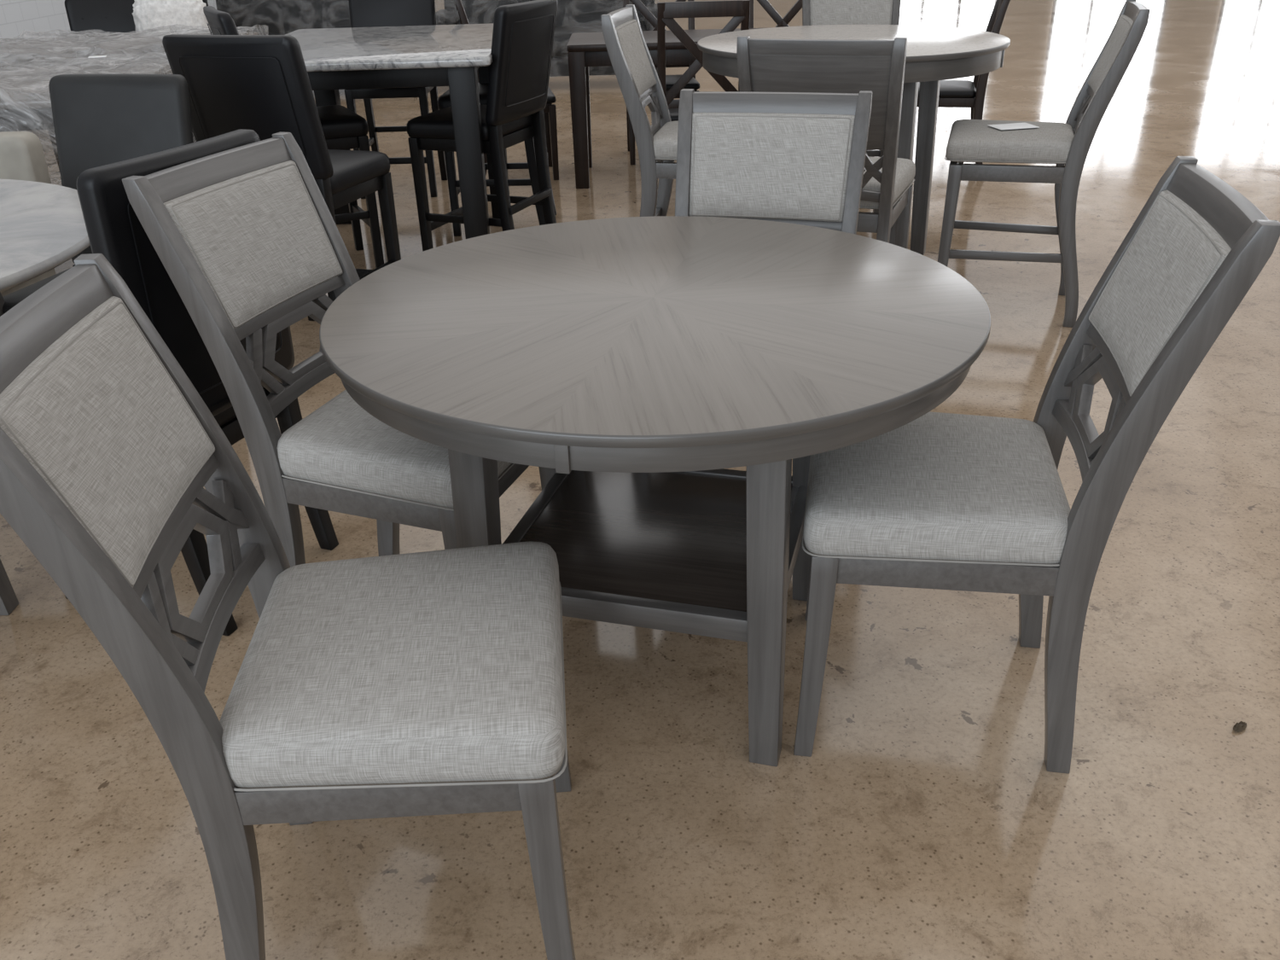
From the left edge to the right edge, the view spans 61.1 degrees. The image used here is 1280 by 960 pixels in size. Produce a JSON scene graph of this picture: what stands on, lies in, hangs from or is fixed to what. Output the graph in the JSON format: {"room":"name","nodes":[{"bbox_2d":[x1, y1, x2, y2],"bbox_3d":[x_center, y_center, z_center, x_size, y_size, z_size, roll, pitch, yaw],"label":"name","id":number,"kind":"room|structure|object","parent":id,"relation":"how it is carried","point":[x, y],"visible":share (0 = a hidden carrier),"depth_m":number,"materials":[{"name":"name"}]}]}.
{"room":"store","nodes":[
{"label":"store","id":0,"kind":"room"},
{"bbox_2d":[0,0,216,44],"bbox_3d":[-7.461,-5.876,8.105,0.200,6.000,44.000,-2,28,0],"label":"wall","id":1,"kind":"structure","parent":0,"point":[16,16],"depth_m":13.13,"materials":[{"name":"white paint"}]},
{"bbox_2d":[0,0,1279,959],"bbox_3d":[7.906,-3.589,9.522,64.000,0.100,64.000,-2,28,0],"label":"floor","id":2,"kind":"structure","parent":0,"point":[926,818],"depth_m":2.06,"materials":[{"name":"concrete"}]},
{"bbox_2d":[0,131,55,296],"bbox_3d":[-2.681,-0.756,3.763,1.102,0.740,0.678,-2,28,0],"label":"seat","id":3,"kind":"object","parent":2,"relation":"on","point":[22,157],"visible":0.18,"depth_m":3.82,"materials":[{"name":"fabric"}]},
{"bbox_2d":[0,179,90,615],"bbox_3d":[-2.015,-0.162,2.574,1.560,0.760,1.560,-2,28,0],"label":"marble table","id":4,"kind":"object","parent":2,"relation":"on","point":[43,227],"visible":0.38,"depth_m":2.50,"materials":[{"name":"white stone"}]},
{"bbox_2d":[2,73,193,314],"bbox_3d":[-1.546,-0.617,3.159,0.449,1.000,0.552,4,28,11],"label":"dining chair","id":5,"kind":"object","parent":2,"relation":"on","point":[106,119],"visible":0.13,"depth_m":3.14,"materials":[{"name":"leather"}]},
{"bbox_2d":[0,52,196,181],"bbox_3d":[-2.648,-1.298,4.647,1.418,0.876,1.212,-4,28,-5],"label":"table","id":6,"kind":"object","parent":2,"relation":"on","point":[25,97],"visible":0.2,"depth_m":4.40,"materials":[{"name":"grey stone"}]},
{"bbox_2d":[87,55,106,58],"bbox_3d":[-2.330,-1.818,4.660,0.070,0.002,0.050,-10,29,-15],"label":"price tag","id":7,"kind":"object","parent":6,"relation":"on","point":[96,55],"visible":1,"depth_m":4.65,"materials":[{"name":"white paper"}]},
{"bbox_2d":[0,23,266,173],"bbox_3d":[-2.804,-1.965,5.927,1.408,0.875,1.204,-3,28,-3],"label":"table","id":8,"kind":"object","parent":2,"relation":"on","point":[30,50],"visible":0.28,"depth_m":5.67,"materials":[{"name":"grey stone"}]},
{"bbox_2d":[64,0,208,36],"bbox_3d":[-3.703,-3.145,8.175,1.100,0.920,0.860,-11,29,-17],"label":"tufted armchair","id":9,"kind":"object","parent":2,"relation":"on","point":[117,14],"visible":0.05,"depth_m":8.15,"materials":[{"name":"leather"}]},
{"bbox_2d":[132,0,210,34],"bbox_3d":[-3.434,-3.352,7.972,0.526,0.534,0.210,-11,29,-17],"label":"fluffy pillow","id":10,"kind":"object","parent":9,"relation":"on","point":[167,14],"visible":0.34,"depth_m":7.87,"materials":[{"name":"white fabric"}]},
{"bbox_2d":[64,128,338,636],"bbox_3d":[-1.060,-0.226,2.389,0.477,1.000,0.460,9,29,19],"label":"dining chair","id":11,"kind":"object","parent":2,"relation":"on","point":[114,229],"visible":0.16,"depth_m":2.10,"materials":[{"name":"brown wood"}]},
{"bbox_2d":[162,34,401,320],"bbox_3d":[-1.171,-0.976,3.737,0.470,1.080,0.532,7,29,16],"label":"counter chair","id":12,"kind":"object","parent":2,"relation":"on","point":[260,84],"visible":0.42,"depth_m":3.39,"materials":[{"name":"black leather"}]},
{"bbox_2d":[215,0,350,34],"bbox_3d":[-2.858,-3.959,9.641,2.000,0.959,0.932,-2,28,0],"label":"sofa","id":13,"kind":"object","parent":2,"relation":"on","point":[280,17],"visible":0.04,"depth_m":9.79,"materials":[{"name":"grey fabric"}]},
{"bbox_2d":[0,253,575,959],"bbox_3d":[-0.417,0.224,1.503,0.617,0.995,0.476,-3,28,-4],"label":"dining chair","id":14,"kind":"object","parent":2,"relation":"on","point":[426,683],"visible":1,"depth_m":1.36,"materials":[{"name":"grey wood"}]},
{"bbox_2d":[203,5,383,267],"bbox_3d":[-1.460,-1.434,4.625,0.532,1.080,0.470,-14,30,-23],"label":"counter chair","id":15,"kind":"object","parent":2,"relation":"on","point":[343,129],"visible":0.36,"depth_m":4.53,"materials":[{"name":"brown wood"}]},
{"bbox_2d":[122,132,556,567],"bbox_3d":[-0.526,-0.143,2.209,0.617,0.995,0.476,8,29,17],"label":"dining chair","id":16,"kind":"object","parent":2,"relation":"on","point":[247,236],"visible":0.67,"depth_m":2.06,"materials":[{"name":"grey wood"}]},
{"bbox_2d":[344,0,447,198],"bbox_3d":[-1.359,-2.163,6.011,0.470,1.080,0.532,-2,28,0],"label":"counter chair","id":17,"kind":"object","parent":2,"relation":"on","point":[363,13],"visible":0.34,"depth_m":5.98,"materials":[{"name":"brown wood"}]},
{"bbox_2d":[285,23,509,238],"bbox_3d":[-1.100,-1.482,4.876,1.040,0.915,1.400,-2,28,-2],"label":"table","id":18,"kind":"object","parent":2,"relation":"on","point":[450,55],"visible":0.55,"depth_m":4.28,"materials":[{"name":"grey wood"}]},
{"bbox_2d":[406,0,557,251],"bbox_3d":[-0.637,-1.429,4.574,0.532,1.080,0.470,9,30,20],"label":"counter chair","id":19,"kind":"object","parent":2,"relation":"on","point":[523,33],"visible":0.7,"depth_m":4.42,"materials":[{"name":"brown wood"}]},
{"bbox_2d":[437,0,556,236],"bbox_3d":[-0.663,-1.766,5.217,0.532,1.080,0.470,0,28,2],"label":"counter chair","id":20,"kind":"object","parent":2,"relation":"on","point":[444,101],"visible":0.23,"depth_m":5.16,"materials":[{"name":"brown wood"}]},
{"bbox_2d":[454,0,558,180],"bbox_3d":[-0.765,-2.269,6.268,0.520,1.000,0.440,-6,28,-8],"label":"chair","id":21,"kind":"object","parent":2,"relation":"on","point":[549,112],"visible":0.28,"depth_m":6.22,"materials":[{"name":"brown wood"}]},
{"bbox_2d":[435,0,657,76],"bbox_3d":[-0.809,-4.014,9.645,2.000,0.955,0.926,-2,28,0],"label":"sofa","id":22,"kind":"object","parent":2,"relation":"on","point":[573,16],"visible":0.19,"depth_m":9.78,"materials":[{"name":"grey fabric"}]},
{"bbox_2d":[600,4,678,216],"bbox_3d":[0.202,-1.210,4.124,0.587,1.070,0.476,4,28,10],"label":"counter chair","id":23,"kind":"object","parent":2,"relation":"on","point":[636,73],"visible":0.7,"depth_m":3.95,"materials":[{"name":"grey wood"}]},
{"bbox_2d":[319,215,990,766],"bbox_3d":[0.032,0.015,2.120,1.160,0.772,1.160,6,29,14],"label":"round dining table","id":24,"kind":"object","parent":2,"relation":"on","point":[640,361],"visible":0.91,"depth_m":1.85,"materials":[{"name":"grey wood"}]},
{"bbox_2d":[519,470,799,611],"bbox_3d":[0.035,0.104,2.167,0.526,0.018,0.526,6,29,14],"label":"shelf","id":25,"kind":"object","parent":24,"relation":"attached to","point":[666,541],"depth_m":2.13,"materials":[{"name":"brown wood"}]},
{"bbox_2d":[622,0,700,164],"bbox_3d":[0.132,-2.502,6.667,0.440,1.000,0.520,-2,28,-1],"label":"chair","id":26,"kind":"object","parent":2,"relation":"on","point":[671,80],"visible":0.28,"depth_m":6.67,"materials":[{"name":"brown wood"}]},
{"bbox_2d":[657,0,750,121],"bbox_3d":[0.308,-1.923,5.552,0.440,1.000,0.520,-2,28,0],"label":"chair","id":27,"kind":"object","parent":2,"relation":"on","point":[739,10],"visible":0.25,"depth_m":5.17,"materials":[{"name":"brown wood"}]},
{"bbox_2d":[566,27,874,188],"bbox_3d":[0.462,-2.152,6.240,1.700,0.760,0.660,-2,28,0],"label":"dining table","id":28,"kind":"object","parent":2,"relation":"on","point":[585,49],"visible":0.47,"depth_m":5.92,"materials":[{"name":"brown wood"}]},
{"bbox_2d":[674,88,872,234],"bbox_3d":[0.266,-0.362,2.585,0.476,0.995,0.617,5,28,13],"label":"dining chair","id":29,"kind":"object","parent":2,"relation":"on","point":[799,158],"visible":0.3,"depth_m":2.61,"materials":[{"name":"grey fabric"}]},
{"bbox_2d":[749,0,802,28],"bbox_3d":[0.884,-2.513,6.649,0.440,1.000,0.520,-1,28,1],"label":"chair","id":30,"kind":"object","parent":2,"relation":"on","point":[781,22],"visible":0.02,"depth_m":6.68,"materials":[{"name":"brown wood"}]},
{"bbox_2d":[736,35,915,249],"bbox_3d":[0.588,-0.847,3.411,0.476,1.070,0.587,8,29,17],"label":"counter chair","id":31,"kind":"object","parent":2,"relation":"on","point":[764,65],"visible":0.31,"depth_m":3.00,"materials":[{"name":"grey wood"}]},
{"bbox_2d":[802,0,900,212],"bbox_3d":[0.988,-1.740,5.094,0.476,1.070,0.587,1,28,4],"label":"counter chair","id":32,"kind":"object","parent":2,"relation":"on","point":[814,12],"visible":0.06,"depth_m":5.10,"materials":[{"name":"grey wood"}]},
{"bbox_2d":[697,24,1010,255],"bbox_3d":[0.841,-1.336,4.499,1.208,0.915,1.208,10,30,20],"label":"table","id":33,"kind":"object","parent":2,"relation":"on","point":[934,55],"visible":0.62,"depth_m":4.28,"materials":[{"name":"grey wood"}]},
{"bbox_2d":[917,0,1010,163],"bbox_3d":[1.762,-2.256,6.113,0.520,1.000,0.440,5,28,12],"label":"chair","id":34,"kind":"object","parent":2,"relation":"on","point":[952,93],"visible":0.45,"depth_m":5.97,"materials":[{"name":"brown wood"}]},
{"bbox_2d":[793,156,1279,773],"bbox_3d":[0.610,-0.021,1.917,0.617,0.995,0.476,4,28,10],"label":"dining chair","id":35,"kind":"object","parent":2,"relation":"on","point":[935,500],"visible":0.96,"depth_m":1.78,"materials":[{"name":"grey wood"}]},
{"bbox_2d":[937,0,1150,327],"bbox_3d":[1.414,-1.146,3.940,0.587,1.070,0.476,7,29,15],"label":"counter chair","id":36,"kind":"object","parent":2,"relation":"on","point":[1067,146],"visible":0.97,"depth_m":3.78,"materials":[{"name":"grey wood"}]},
{"bbox_2d":[987,122,1038,129],"bbox_3d":[1.346,-1.276,3.912,0.150,0.002,0.100,-7,28,-10],"label":"paper tag","id":37,"kind":"object","parent":36,"relation":"on","point":[1015,125],"visible":1,"depth_m":3.91,"materials":[{"name":"white paper"}]},
{"bbox_2d":[1233,721,1246,732],"bbox_3d":[1.123,0.460,2.030,0.036,0.006,0.018,-19,32,-30],"label":"dried leaf","id":38,"kind":"object","parent":2,"relation":"on","point":[1240,726],"visible":1,"depth_m":2.03,"materials":[{"name":"brown plant"}]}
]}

